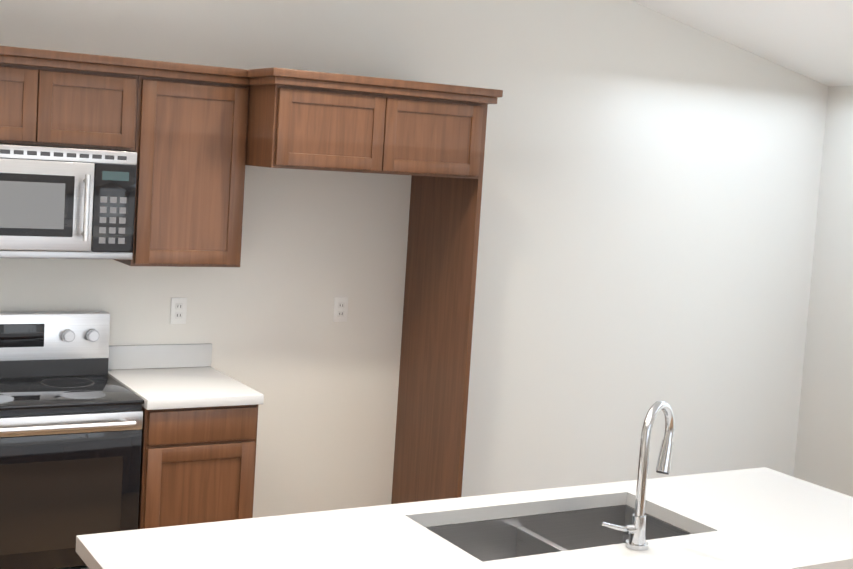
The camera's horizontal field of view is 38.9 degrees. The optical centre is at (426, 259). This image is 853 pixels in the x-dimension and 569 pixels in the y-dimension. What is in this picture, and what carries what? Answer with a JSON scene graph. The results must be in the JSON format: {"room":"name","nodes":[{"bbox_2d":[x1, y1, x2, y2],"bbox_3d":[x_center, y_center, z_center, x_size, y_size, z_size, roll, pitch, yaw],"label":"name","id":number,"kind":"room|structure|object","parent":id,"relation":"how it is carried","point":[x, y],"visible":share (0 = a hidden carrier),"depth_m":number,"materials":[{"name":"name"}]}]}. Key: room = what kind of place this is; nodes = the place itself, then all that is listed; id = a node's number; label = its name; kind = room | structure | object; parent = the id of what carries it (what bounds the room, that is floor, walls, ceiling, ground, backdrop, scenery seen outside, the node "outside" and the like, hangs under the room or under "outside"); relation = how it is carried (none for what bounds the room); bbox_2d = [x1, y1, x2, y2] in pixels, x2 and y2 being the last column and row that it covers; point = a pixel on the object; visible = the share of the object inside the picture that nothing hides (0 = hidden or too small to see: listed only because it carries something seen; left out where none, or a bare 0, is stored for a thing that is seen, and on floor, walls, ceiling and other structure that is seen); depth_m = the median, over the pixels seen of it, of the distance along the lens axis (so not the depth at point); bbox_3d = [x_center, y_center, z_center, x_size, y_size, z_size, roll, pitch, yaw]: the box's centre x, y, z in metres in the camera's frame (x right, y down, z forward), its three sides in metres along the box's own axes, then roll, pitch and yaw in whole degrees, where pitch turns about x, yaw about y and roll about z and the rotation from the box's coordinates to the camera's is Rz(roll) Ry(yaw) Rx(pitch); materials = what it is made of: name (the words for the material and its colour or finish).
{"room":"kitchen","nodes":[
{"label":"kitchen","id":0,"kind":"room"},
{"bbox_2d":[0,0,828,517],"bbox_3d":[-0.230,-0.143,5.859,6.100,3.090,0.150,1,6,-30],"label":"wall","id":1,"kind":"structure","parent":0,"point":[650,196],"depth_m":6.21,"materials":[{"name":"white paint"}]},
{"bbox_2d":[0,50,59,145],"bbox_3d":[-1.707,-0.620,4.665,0.441,0.328,0.348,1,6,-30],"label":"upper cabinet","id":2,"kind":"object","parent":1,"relation":"attached to","point":[29,83],"depth_m":4.58,"materials":[{"name":"brown wood"}]},
{"bbox_2d":[56,58,143,153],"bbox_3d":[-1.420,-0.616,4.830,0.442,0.328,0.348,1,6,-30],"label":"upper cabinet","id":3,"kind":"object","parent":1,"relation":"attached to","point":[100,105],"depth_m":4.72,"materials":[{"name":"brown wood"}]},
{"bbox_2d":[0,143,136,259],"bbox_3d":[-1.564,-0.234,4.738,0.756,0.426,0.443,1,6,-30],"label":"over-the-range microwave","id":4,"kind":"object","parent":3,"relation":"attached to","point":[65,203],"visible":1,"depth_m":4.64,"materials":[{"name":"metal"}]},
{"bbox_2d":[108,343,211,370],"bbox_3d":[-1.850,0.412,4.898,2.043,0.101,0.020,1,6,-30],"label":"backsplash","id":5,"kind":"structure","parent":1,"relation":"attached to","point":[161,355],"depth_m":5.28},
{"bbox_2d":[170,298,186,323],"bbox_3d":[-1.089,0.225,5.318,0.072,0.116,0.007,1,6,-30],"label":"outlet","id":6,"kind":"object","parent":1,"relation":"attached to","point":[178,310],"depth_m":5.32,"materials":[{"name":"white plastic"}]},
{"bbox_2d":[113,66,247,266],"bbox_3d":[-1.038,-0.380,5.077,0.468,0.790,0.348,1,6,-30],"label":"upper cabinet","id":7,"kind":"object","parent":1,"relation":"attached to","point":[197,138],"depth_m":4.93,"materials":[{"name":"brown wood"}]},
{"bbox_2d":[244,74,403,174],"bbox_3d":[-0.517,-0.572,5.191,0.543,0.360,0.626,1,6,-30],"label":"upper cabinet","id":8,"kind":"object","parent":1,"relation":"attached to","point":[296,121],"depth_m":4.92,"materials":[{"name":"brown wood"}]},
{"bbox_2d":[333,297,347,321],"bbox_3d":[-0.404,0.236,5.712,0.072,0.116,0.007,1,6,-30],"label":"outlet","id":9,"kind":"object","parent":1,"relation":"attached to","point":[340,303],"depth_m":5.71,"materials":[{"name":"white plastic"}]},
{"bbox_2d":[400,86,495,181],"bbox_3d":[-0.130,-0.567,5.413,0.564,0.360,0.626,1,6,-30],"label":"upper cabinet","id":10,"kind":"object","parent":1,"relation":"attached to","point":[443,132],"depth_m":5.18,"materials":[{"name":"brown wood"}]},
{"bbox_2d":[631,0,852,85],"bbox_3d":[3.058,-1.003,3.218,3.050,0.762,7.780,1,6,-30],"label":"ceiling","id":11,"kind":"structure","parent":0,"point":[812,39],"depth_m":6.30,"materials":[{"name":"white paint"}]},
{"bbox_2d":[793,86,852,496],"bbox_3d":[4.215,0.597,4.073,0.150,2.480,7.480,1,6,-30],"label":"wall","id":12,"kind":"structure","parent":0,"point":[824,451],"depth_m":7.12,"materials":[{"name":"white paint"}]},
{"bbox_3d":[1.554,1.840,2.700,6.100,0.100,7.780,1,6,-30],"label":"floor","id":13,"kind":"structure","parent":0,"visible":0},
{"bbox_2d":[0,311,143,568],"bbox_3d":[-1.567,0.831,4.716,0.762,1.175,0.670,1,6,-30],"label":"range","id":14,"kind":"object","parent":13,"relation":"on","point":[71,418],"visible":0.92,"depth_m":4.58,"materials":[{"name":"grey metal"}]},
{"bbox_2d":[138,404,257,528],"bbox_3d":[-1.055,0.983,5.070,0.468,0.878,0.626,1,6,-30],"label":"base cabinet","id":15,"kind":"object","parent":13,"relation":"on","point":[199,437],"depth_m":4.78,"materials":[{"name":"brown wood"}]},
{"bbox_2d":[108,367,263,410],"bbox_3d":[-1.021,0.526,5.024,0.477,0.040,0.645,1,6,-30],"label":"countertop","id":16,"kind":"structure","parent":15,"relation":"on","point":[160,388],"depth_m":4.90,"materials":[{"name":"white stone"}]},
{"bbox_2d":[76,400,852,568],"bbox_3d":[0.333,1.010,3.242,2.340,1.306,0.815,1,6,-30],"label":"kitchen island","id":17,"kind":"object","parent":13,"relation":"on","point":[761,518],"visible":1,"depth_m":3.27,"materials":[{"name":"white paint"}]}
]}

